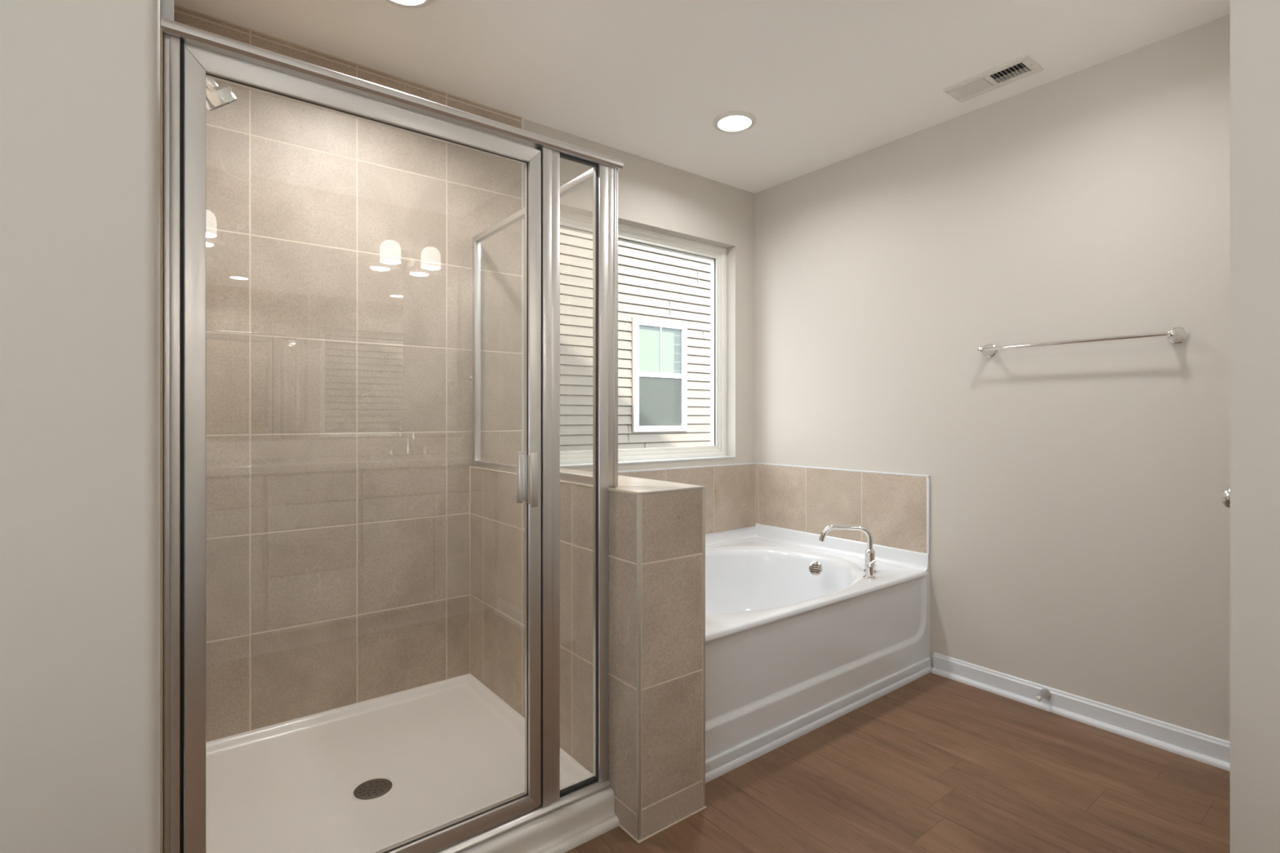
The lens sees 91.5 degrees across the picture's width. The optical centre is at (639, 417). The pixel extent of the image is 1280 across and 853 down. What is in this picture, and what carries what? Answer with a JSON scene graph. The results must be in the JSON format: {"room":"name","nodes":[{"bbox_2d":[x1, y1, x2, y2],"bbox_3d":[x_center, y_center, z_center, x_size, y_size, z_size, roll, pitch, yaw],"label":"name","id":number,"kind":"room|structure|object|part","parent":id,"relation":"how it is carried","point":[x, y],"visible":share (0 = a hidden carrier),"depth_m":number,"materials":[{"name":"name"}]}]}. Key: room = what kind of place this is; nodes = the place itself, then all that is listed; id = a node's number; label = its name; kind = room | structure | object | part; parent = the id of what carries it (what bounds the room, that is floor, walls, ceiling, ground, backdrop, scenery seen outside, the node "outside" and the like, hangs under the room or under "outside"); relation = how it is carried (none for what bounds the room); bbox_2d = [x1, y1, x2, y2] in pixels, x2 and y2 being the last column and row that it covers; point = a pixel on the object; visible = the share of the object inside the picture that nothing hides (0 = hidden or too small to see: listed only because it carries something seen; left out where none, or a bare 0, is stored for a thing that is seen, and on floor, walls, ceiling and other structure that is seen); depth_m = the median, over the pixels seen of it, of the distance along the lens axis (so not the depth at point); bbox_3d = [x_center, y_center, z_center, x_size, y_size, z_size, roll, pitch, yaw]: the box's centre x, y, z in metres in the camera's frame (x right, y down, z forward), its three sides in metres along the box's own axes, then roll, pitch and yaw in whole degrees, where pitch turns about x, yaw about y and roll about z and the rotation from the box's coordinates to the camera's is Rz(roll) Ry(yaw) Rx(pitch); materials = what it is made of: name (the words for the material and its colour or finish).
{"room":"bathroom","nodes":[
{"label":"bathroom","id":0,"kind":"room"},
{"bbox_2d":[0,0,162,852],"bbox_3d":[-1.504,-0.086,1.177,0.954,2.436,1.230,0,0,-38],"label":"wall","id":1,"kind":"structure","parent":0,"point":[81,81],"depth_m":0.92,"materials":[{"name":"beige paint"}]},
{"bbox_2d":[160,0,173,852],"bbox_3d":[-1.200,-0.121,1.576,0.021,2.362,0.968,0,0,-38],"label":"wall edge","id":2,"kind":"structure","parent":1,"relation":"attached to","point":[166,6],"depth_m":1.19,"materials":[{"name":"paint"}]},
{"bbox_2d":[469,463,706,843],"bbox_3d":[-0.257,0.665,2.186,0.249,0.933,1.152,0,0,-38],"label":"wall","id":3,"kind":"structure","parent":0,"point":[656,528],"depth_m":1.77,"materials":[{"name":"beige tile"}]},
{"bbox_3d":[-0.350,0.203,2.113,0.006,0.008,1.134,0,0,-38],"label":"edge trim","id":4,"kind":"part","parent":3,"relation":"part of","materials":[{"name":"beige tile"}]},
{"bbox_3d":[-0.162,0.203,2.258,0.006,0.008,1.134,0,0,-38],"label":"edge trim","id":5,"kind":"part","parent":3,"relation":"part of","materials":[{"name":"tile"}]},
{"bbox_3d":[-0.002,0.667,1.664,0.009,0.930,0.010,0,0,-38],"label":"edge trim","id":6,"kind":"part","parent":3,"relation":"part of","materials":[{"name":"beige tile"}]},
{"bbox_3d":[0.091,0.203,1.735,0.244,0.008,0.006,0,0,-38],"label":"edge trim","id":7,"kind":"part","parent":3,"relation":"part of","materials":[{"name":"beige tile"}]},
{"bbox_3d":[0.183,0.667,1.807,0.009,0.930,0.010,0,0,-38],"label":"edge trim","id":8,"kind":"part","parent":3,"relation":"part of","materials":[{"name":"beige tile"}]},
{"bbox_2d":[523,119,754,471],"bbox_3d":[-0.838,-0.086,2.554,3.929,2.436,0.140,0,0,-38],"label":"wall","id":9,"kind":"structure","parent":0,"point":[653,196],"depth_m":3.38,"materials":[{"name":"beige paint"}]},
{"bbox_2d":[173,4,755,747],"bbox_3d":[-0.408,-0.122,2.783,2.709,2.364,0.021,0,0,-38],"label":"tiled wall","id":10,"kind":"structure","parent":9,"relation":"attached to","point":[339,247],"depth_m":2.27,"materials":[{"name":"tile"}]},
{"bbox_2d":[183,48,238,111],"bbox_3d":[-1.104,-0.877,1.582,0.142,0.189,0.084,0,0,-38],"label":"sprayer","id":11,"kind":"object","parent":10,"relation":"attached to","point":[217,96],"visible":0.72,"depth_m":1.57,"materials":[{"name":"silver metal"}]},
{"bbox_3d":[-0.513,-0.545,2.709,0.007,1.510,0.011,0,0,-38],"label":"edge trim","id":12,"kind":"part","parent":10,"relation":"part of","materials":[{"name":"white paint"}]},
{"bbox_3d":[0.080,0.264,3.159,1.477,0.007,0.021,0,0,-38],"label":"edge trim","id":13,"kind":"part","parent":10,"relation":"part of","materials":[{"name":"beige tile"}]},
{"bbox_2d":[560,209,726,464],"bbox_3d":[-0.010,-0.373,3.242,1.220,1.197,0.085,0,0,-38],"label":"window","id":14,"kind":"structure","parent":9,"relation":"in","point":[717,255],"depth_m":3.50,"materials":[{"name":"white plastic"}]},
{"bbox_2d":[560,455,735,467],"bbox_3d":[0.037,0.223,3.180,1.220,0.007,0.071,0,0,-38],"label":"window sill","id":15,"kind":"structure","parent":9,"relation":"attached to","point":[725,456],"depth_m":3.18,"materials":[{"name":"white paint"}]},
{"bbox_2d":[173,0,1230,193],"bbox_3d":[0.262,-1.364,1.126,3.929,0.120,3.705,0,0,-38],"label":"ceiling","id":16,"kind":"structure","parent":0,"point":[824,82],"depth_m":2.22,"materials":[{"name":"paint"}]},
{"bbox_2d":[385,0,433,8],"bbox_3d":[-0.718,-1.299,1.883,0.190,0.010,0.190,0,0,-38],"label":"recessed light","id":17,"kind":"object","parent":16,"relation":"in","point":[403,3],"visible":1,"depth_m":1.95,"materials":[{"name":"white plastic"}]},
{"bbox_2d":[712,111,756,133],"bbox_3d":[0.416,-1.299,2.745,0.190,0.010,0.190,0,0,-38],"label":"recessed light","id":18,"kind":"object","parent":16,"relation":"in","point":[733,122],"visible":1,"depth_m":2.73,"materials":[{"name":"white plastic"}]},
{"bbox_2d":[942,54,1043,102],"bbox_3d":[1.355,-1.300,2.402,0.150,0.008,0.304,0,0,-38],"label":"ceiling vent","id":19,"kind":"object","parent":16,"relation":"in","point":[1022,67],"visible":1,"depth_m":2.39,"materials":[{"name":"white metal"}]},
{"bbox_2d":[564,672,1230,852],"bbox_3d":[0.262,1.192,1.126,3.929,0.120,3.705,0,0,-38],"label":"floor","id":20,"kind":"structure","parent":0,"point":[935,763],"depth_m":1.89,"materials":[{"name":"brown wood"}]},
{"bbox_2d":[183,673,619,852],"bbox_3d":[-0.777,1.089,1.836,1.009,0.086,1.052,0,0,-38],"label":"shower tray","id":21,"kind":"object","parent":20,"relation":"on","point":[372,775],"visible":0.74,"depth_m":1.86,"materials":[{"name":"white"}]},
{"bbox_2d":[160,17,623,852],"bbox_3d":[-0.765,0.151,1.857,1.051,1.788,1.031,0,0,-38],"label":"shower door frame","id":22,"kind":"structure","parent":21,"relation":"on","point":[209,55],"depth_m":1.47,"materials":[{"name":"silver metal"}]},
{"bbox_3d":[-0.313,0.159,1.646,0.015,0.135,0.028,0,0,-38],"label":"handle","id":23,"kind":"part","parent":22,"relation":"part of","materials":[{"name":"silver metal"}]},
{"bbox_3d":[-0.388,-0.731,2.192,0.022,0.024,0.961,0,0,-38],"label":"return rail","id":24,"kind":"part","parent":22,"relation":"part of","materials":[{"name":"silver metal"}]},
{"bbox_3d":[-0.278,0.159,1.601,0.019,0.139,0.030,0,0,-38],"label":"handle","id":25,"kind":"part","parent":22,"relation":"part of","materials":[{"name":"silver metal"}]},
{"bbox_3d":[-0.090,-0.258,1.799,0.036,0.914,0.049,0,0,-38],"label":"corner post","id":26,"kind":"part","parent":22,"relation":"part of","materials":[{"name":"silver metal"}]},
{"bbox_2d":[705,523,929,759],"bbox_3d":[0.396,0.871,2.756,1.486,0.521,1.044,0,0,-38],"label":"bathtub","id":27,"kind":"object","parent":20,"relation":"on","point":[794,625],"visible":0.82,"depth_m":2.50,"materials":[{"name":"white plastic"}]},
{"bbox_2d":[705,657,932,782],"bbox_3d":[0.714,1.103,2.333,1.474,0.058,0.018,0,0,-38],"label":"baseboard","id":28,"kind":"structure","parent":27,"relation":"attached to","point":[717,766],"depth_m":2.25,"materials":[{"name":"white paint"}]},
{"bbox_2d":[818,524,876,579],"bbox_3d":[0.991,0.582,2.800,0.268,0.204,0.262,0,0,-38],"label":"tub faucet","id":29,"kind":"object","parent":27,"relation":"attached to","point":[869,564],"visible":1,"depth_m":2.76,"materials":[{"name":"silver metal"}]},
{"bbox_3d":[0.922,0.532,2.795,0.230,0.104,0.023,0,0,14],"label":"spout","id":30,"kind":"part","parent":29,"relation":"part of","materials":[{"name":"silver metal"}]},
{"bbox_3d":[0.979,0.654,2.658,0.051,0.061,0.051,0,0,-38],"label":"handle","id":31,"kind":"part","parent":29,"relation":"part of","materials":[{"name":"silver metal"}]},
{"bbox_3d":[1.023,0.634,2.769,0.058,0.102,0.058,0,0,-38],"label":"spout","id":32,"kind":"part","parent":29,"relation":"part of","materials":[{"name":"silver metal"}]},
{"bbox_2d":[754,13,1230,742],"bbox_3d":[1.771,-0.086,2.288,0.120,2.436,3.705,0,0,-38],"label":"wall","id":33,"kind":"structure","parent":0,"point":[1080,522],"depth_m":2.42,"materials":[{"name":"beige paint"}]},
{"bbox_2d":[755,462,929,554],"bbox_3d":[0.986,0.443,3.199,0.011,0.366,1.023,0,0,-38],"label":"tiled wall","id":34,"kind":"structure","parent":33,"relation":"attached to","point":[894,507],"depth_m":3.12,"materials":[{"name":"tile"}]},
{"bbox_2d":[1035,688,1051,701],"bbox_3d":[1.545,1.072,2.395,0.083,0.035,0.035,0,0,-38],"label":"door stop","id":35,"kind":"object","parent":33,"relation":"attached to","point":[1045,693],"visible":1,"depth_m":2.40,"materials":[{"name":"silver metal"}]},
{"bbox_3d":[1.551,1.072,2.400,0.066,0.035,0.035,0,0,-38],"label":"stem","id":36,"kind":"part","parent":35,"relation":"part of","materials":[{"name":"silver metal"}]},
{"bbox_2d":[931,652,1230,771],"bbox_3d":[1.656,1.090,2.315,0.030,0.084,1.153,0,0,-38],"label":"baseboard","id":37,"kind":"structure","parent":33,"relation":"attached to","point":[1197,746],"depth_m":2.29,"materials":[{"name":"white paint"}]},
{"bbox_2d":[977,327,1188,357],"bbox_3d":[1.606,-0.279,2.328,0.092,0.055,0.662,0,0,-38],"label":"towel bar","id":38,"kind":"object","parent":33,"relation":"attached to","point":[1177,335],"visible":1,"depth_m":2.22,"materials":[{"name":"silver metal"}]},
{"bbox_3d":[1.421,-0.279,2.569,0.092,0.055,0.055,0,0,-38],"label":"post","id":39,"kind":"part","parent":38,"relation":"part of","materials":[{"name":"silver metal"}]},
{"bbox_3d":[1.581,-0.279,2.309,0.013,0.013,0.591,0,0,-38],"label":"rail","id":40,"kind":"part","parent":38,"relation":"part of","materials":[{"name":"silver metal"}]},
{"bbox_3d":[1.791,-0.279,2.088,0.092,0.055,0.055,0,0,-38],"label":"post","id":41,"kind":"part","parent":38,"relation":"part of","materials":[{"name":"silver metal"}]},
{"bbox_2d":[1230,0,1279,852],"bbox_3d":[1.933,-0.086,1.013,1.179,2.436,1.246,0,0,-38],"label":"wall","id":42,"kind":"structure","parent":0,"point":[1255,24],"depth_m":1.12,"materials":[{"name":"beige paint"}]},
{"bbox_2d":[1220,487,1230,507],"bbox_3d":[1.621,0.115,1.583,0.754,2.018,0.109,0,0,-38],"label":"door knob","id":43,"kind":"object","parent":42,"relation":"in","point":[1225,495],"depth_m":1.41,"materials":[{"name":"silver metal"}]},
{"label":"outside","id":44,"kind":"structure","parent":0,"visible":0},
{"bbox_3d":[-1.961,1.682,5.823,20.000,0.100,6.380,0,0,-38],"label":"ground","id":45,"kind":"structure","parent":44,"visible":0},
{"bbox_2d":[560,228,710,451],"bbox_3d":[0.208,-0.685,7.105,10.000,5.034,0.095,0,0,-38],"label":"house","id":46,"kind":"structure","parent":45,"relation":"on","point":[664,296],"depth_m":6.96,"materials":[{"name":"beige plastic"}]},
{"bbox_2d":[639,328,674,425],"bbox_3d":[0.183,-0.451,7.063,0.534,1.064,0.002,0,0,-38],"label":"window pane","id":47,"kind":"object","parent":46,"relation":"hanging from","point":[656,346],"depth_m":7.07,"materials":[{"name":"grey"}]}
]}

